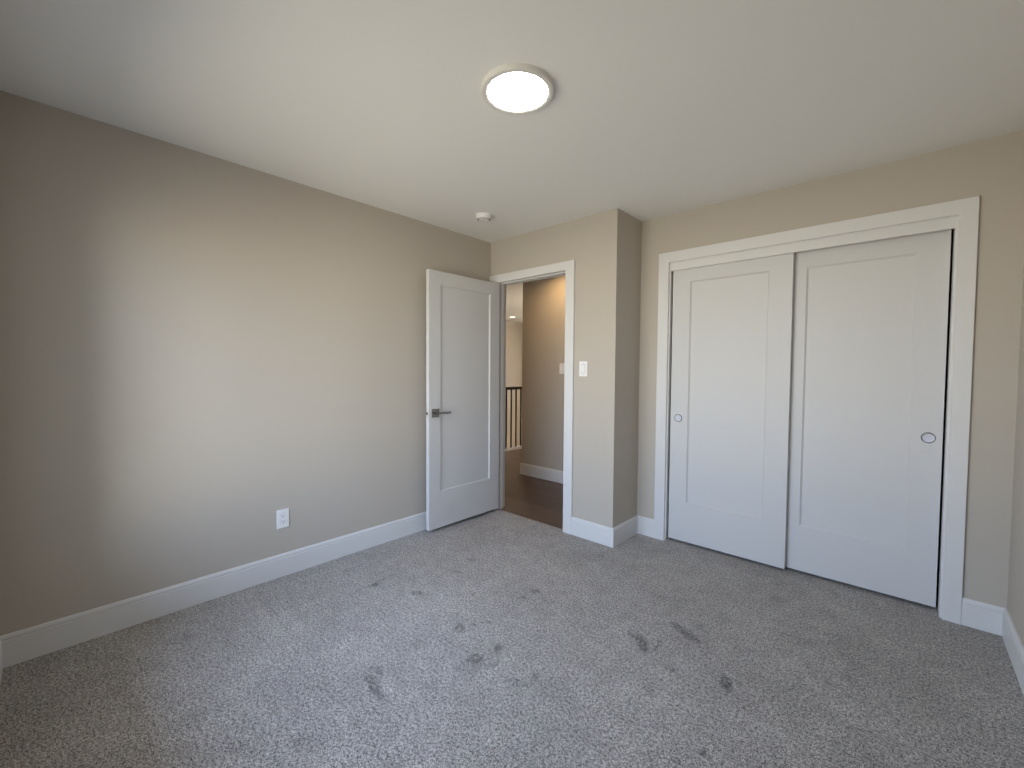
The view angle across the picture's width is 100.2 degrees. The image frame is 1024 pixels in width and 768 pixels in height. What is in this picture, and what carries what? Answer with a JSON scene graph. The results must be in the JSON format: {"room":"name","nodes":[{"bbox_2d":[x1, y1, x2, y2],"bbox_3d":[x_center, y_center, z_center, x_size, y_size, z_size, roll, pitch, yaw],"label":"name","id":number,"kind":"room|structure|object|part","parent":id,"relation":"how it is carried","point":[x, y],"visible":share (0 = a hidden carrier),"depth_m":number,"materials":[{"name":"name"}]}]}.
{"room":"empty bedroom","nodes":[
{"label":"empty bedroom","id":0,"kind":"room"},
{"bbox_2d":[0,90,490,635],"bbox_3d":[-1.290,-0.036,2.845,0.115,2.440,3.096,2,3,42],"label":"wall","id":1,"kind":"structure","parent":0,"point":[197,348],"depth_m":2.26,"materials":[{"name":"beige paint"}]},
{"bbox_2d":[0,512,425,667],"bbox_3d":[-1.202,1.114,2.893,0.014,0.138,2.916,2,3,42],"label":"baseboard","id":2,"kind":"structure","parent":1,"relation":"attached to","point":[19,646],"depth_m":2.28,"materials":[{"name":"white wood"}]},
{"bbox_2d":[277,508,288,528],"bbox_3d":[-1.418,0.833,2.651,0.008,0.115,0.071,2,3,42],"label":"power outlet","id":3,"kind":"object","parent":1,"relation":"attached to","point":[282,515],"visible":1,"depth_m":2.65,"materials":[{"name":"white plastic"}]},
{"bbox_2d":[280,513,285,524],"bbox_3d":[-1.416,0.833,2.650,0.002,0.067,0.034,2,3,42],"label":"receptacle","id":4,"kind":"object","parent":3,"relation":"attached to","point":[282,515],"depth_m":2.65,"materials":[{"name":"white plastic"}]},
{"bbox_2d":[0,449,1023,767],"bbox_3d":[1.406,1.290,4.636,5.147,0.300,9.322,2,3,42],"label":"floor","id":5,"kind":"structure","parent":0,"point":[497,638],"depth_m":1.83,"materials":[{"name":"grey carpet"}]},
{"bbox_2d":[505,386,521,451],"bbox_3d":[0.615,0.532,7.519,0.085,1.012,6.091,2,3,42],"label":"stair railing","id":6,"kind":"object","parent":5,"relation":"on","point":[516,446],"visible":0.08,"depth_m":6.83,"materials":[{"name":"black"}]},
{"bbox_3d":[0.627,0.048,7.493,0.060,0.043,6.091,2,3,42],"label":"handrail","id":7,"kind":"part","parent":6,"relation":"part of","materials":[{"name":"brown metal"}]},
{"bbox_2d":[499,509,562,529],"bbox_3d":[0.148,1.165,3.701,0.761,0.006,0.014,2,3,42],"label":"trim","id":8,"kind":"structure","parent":5,"relation":"on","point":[499,509],"depth_m":3.68,"materials":[{"name":"brown"}]},
{"bbox_2d":[0,0,1023,322],"bbox_3d":[0.526,-1.413,5.501,7.767,0.150,9.522,2,3,42],"label":"ceiling","id":9,"kind":"structure","parent":0,"point":[656,108],"depth_m":1.75,"materials":[{"name":"white paint"}]},
{"bbox_2d":[475,212,491,221],"bbox_3d":[-0.211,-1.243,3.205,0.126,0.038,0.126,2,3,42],"label":"smoke detector","id":10,"kind":"object","parent":9,"relation":"attached to","point":[482,216],"visible":1,"depth_m":3.17,"materials":[{"name":"white plastic"}]},
{"bbox_2d":[482,63,553,114],"bbox_3d":[0.023,-1.200,1.756,0.295,0.021,0.295,2,3,42],"label":"recessed light","id":11,"kind":"object","parent":9,"relation":"in","point":[513,88],"visible":1,"depth_m":1.73,"materials":[{"name":"white plastic"}]},
{"bbox_2d":[505,321,522,446],"bbox_3d":[-1.271,1.118,9.187,0.115,5.190,6.226,2,3,42],"label":"wall","id":12,"kind":"structure","parent":0,"point":[514,330],"depth_m":10.49,"materials":[{"name":"beige paint"}]},
{"bbox_2d":[491,208,624,527],"bbox_3d":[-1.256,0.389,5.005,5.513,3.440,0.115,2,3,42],"label":"wall","id":13,"kind":"structure","parent":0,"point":[596,242],"depth_m":3.20,"materials":[{"name":"beige paint"}]},
{"bbox_2d":[489,260,574,533],"bbox_3d":[0.178,0.100,3.682,0.926,2.137,0.150,2,3,42],"label":"door frame","id":14,"kind":"structure","parent":13,"relation":"attached to","point":[567,268],"depth_m":3.39,"materials":[{"name":"white wood"}]},
{"bbox_2d":[426,269,499,530],"bbox_3d":[-0.382,0.124,3.604,0.139,2.022,0.818,2,3,42],"label":"door","id":15,"kind":"structure","parent":14,"relation":"attached to","point":[462,313],"depth_m":3.54,"materials":[{"name":"grey paint"}]},
{"bbox_3d":[-0.597,0.227,3.341,0.008,0.066,0.066,2,3,42],"label":"handle","id":16,"kind":"part","parent":15,"relation":"part of","materials":[{"name":"silver metal"}]},
{"bbox_3d":[-0.530,0.227,3.352,0.012,0.016,0.129,2,3,42],"label":"lever","id":17,"kind":"part","parent":15,"relation":"part of","materials":[{"name":"silver metal"}]},
{"bbox_3d":[-0.391,0.033,3.590,0.014,1.614,0.530,2,3,42],"label":"panel","id":18,"kind":"part","parent":15,"relation":"part of","materials":[{"name":"grey paint"}]},
{"bbox_3d":[0.223,0.099,3.731,0.926,2.137,0.018,2,3,42],"label":"casing","id":19,"kind":"part","parent":14,"relation":"part of","materials":[{"name":"white"}]},
{"bbox_2d":[579,361,586,375],"bbox_3d":[0.541,-0.115,3.258,0.071,0.115,0.010,2,3,42],"label":"light switch","id":20,"kind":"object","parent":13,"relation":"attached to","point":[582,364],"visible":1,"depth_m":3.26,"materials":[{"name":"white plastic"}]},
{"bbox_2d":[571,517,612,547],"bbox_3d":[0.604,1.114,3.233,0.366,0.138,0.014,2,3,42],"label":"baseboard","id":21,"kind":"structure","parent":13,"relation":"attached to","point":[601,534],"depth_m":3.22,"materials":[{"name":"white wood"}]},
{"bbox_2d":[620,213,641,523],"bbox_3d":[0.906,-0.039,3.349,0.115,2.440,0.383,2,3,42],"label":"wall","id":22,"kind":"structure","parent":0,"point":[633,226],"depth_m":3.26,"materials":[{"name":"beige paint"}]},
{"bbox_2d":[613,515,637,547],"bbox_3d":[0.863,1.115,3.255,0.014,0.138,0.398,2,3,42],"label":"baseboard","id":23,"kind":"structure","parent":22,"relation":"attached to","point":[627,529],"depth_m":3.24,"materials":[{"name":"white wood"}]},
{"bbox_2d":[522,229,953,568],"bbox_3d":[1.623,-0.055,3.939,3.962,2.440,0.115,2,3,42],"label":"wall","id":24,"kind":"structure","parent":0,"point":[543,334],"depth_m":4.99,"materials":[{"name":"beige paint"}]},
{"bbox_2d":[520,463,562,483],"bbox_3d":[0.767,1.065,4.668,1.808,0.138,0.014,2,3,42],"label":"baseboard","id":25,"kind":"structure","parent":24,"relation":"attached to","point":[548,474],"depth_m":5.04,"materials":[{"name":"white wood"}]},
{"bbox_2d":[559,364,563,373],"bbox_3d":[0.563,-0.173,4.823,0.071,0.115,0.010,2,3,42],"label":"light switch","id":26,"kind":"object","parent":24,"relation":"attached to","point":[561,369],"visible":0.92,"depth_m":4.82,"materials":[{"name":"white plastic"}]},
{"bbox_2d":[637,130,1023,607],"bbox_3d":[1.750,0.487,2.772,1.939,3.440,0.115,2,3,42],"label":"wall","id":27,"kind":"structure","parent":0,"point":[991,169],"depth_m":2.16,"materials":[{"name":"beige paint"}]},
{"bbox_2d":[637,515,653,537],"bbox_3d":[1.042,1.113,3.351,0.148,0.138,0.014,2,3,42],"label":"baseboard","id":28,"kind":"structure","parent":27,"relation":"attached to","point":[645,525],"depth_m":3.34,"materials":[{"name":"white wood"}]},
{"bbox_2d":[668,253,794,568],"bbox_3d":[1.487,0.158,2.982,0.758,2.039,0.039,2,3,42],"label":"door","id":29,"kind":"structure","parent":27,"relation":"in","point":[732,322],"depth_m":2.94,"materials":[{"name":"grey paint"}]},
{"bbox_3d":[1.238,0.254,3.191,0.049,0.049,0.004,2,3,42],"label":"pull dish","id":30,"kind":"part","parent":29,"relation":"part of","materials":[{"name":"silver metal"}]},
{"bbox_3d":[1.487,0.076,2.982,0.486,1.616,0.014,2,3,42],"label":"panel","id":31,"kind":"part","parent":29,"relation":"part of","materials":[{"name":"grey paint"}]},
{"bbox_2d":[654,196,979,624],"bbox_3d":[1.745,0.126,2.754,1.638,2.163,0.132,2,3,42],"label":"door frame","id":32,"kind":"structure","parent":27,"relation":"attached to","point":[961,215],"depth_m":2.25,"materials":[{"name":"white wood"}]},
{"bbox_2d":[785,229,950,606],"bbox_3d":[2.025,0.177,2.546,0.759,2.039,0.039,2,3,42],"label":"door","id":33,"kind":"structure","parent":27,"relation":"in","point":[869,329],"depth_m":2.49,"materials":[{"name":"grey paint"}]},
{"bbox_3d":[2.029,0.095,2.542,0.484,1.616,0.014,2,3,42],"label":"panel","id":34,"kind":"part","parent":33,"relation":"part of","materials":[{"name":"grey paint"}]},
{"bbox_3d":[2.253,0.291,2.318,0.049,0.049,0.004,2,3,42],"label":"pull dish","id":35,"kind":"part","parent":33,"relation":"part of","materials":[{"name":"silver metal"}]},
{"bbox_2d":[961,597,1004,635],"bbox_3d":[2.360,1.164,2.144,0.153,0.138,0.014,2,3,42],"label":"baseboard","id":36,"kind":"structure","parent":27,"relation":"attached to","point":[975,614],"depth_m":2.14,"materials":[{"name":"white wood"}]},
{"bbox_2d":[1007,266,1023,645],"bbox_3d":[1.335,0.053,0.779,0.115,2.440,3.594,2,3,42],"label":"wall","id":37,"kind":"structure","parent":0,"point":[1015,602],"depth_m":1.98,"materials":[{"name":"beige paint"}]},
{"bbox_2d":[1002,608,1023,694],"bbox_3d":[1.295,1.201,0.880,0.014,0.138,3.319,2,3,42],"label":"baseboard","id":38,"kind":"structure","parent":37,"relation":"attached to","point":[1014,646],"depth_m":1.89,"materials":[{"name":"white wood"}]},
{"bbox_3d":[-1.054,0.042,0.639,3.217,2.440,0.160,2,3,42],"label":"wall","id":39,"kind":"structure","parent":0,"visible":0},
{"bbox_2d":[0,639,2,683],"bbox_3d":[-1.002,1.191,0.743,3.217,0.138,0.014,2,3,42],"label":"baseboard","id":40,"kind":"structure","parent":39,"relation":"attached to","point":[1,664],"depth_m":1.79,"materials":[{"name":"white wood"}]}
]}

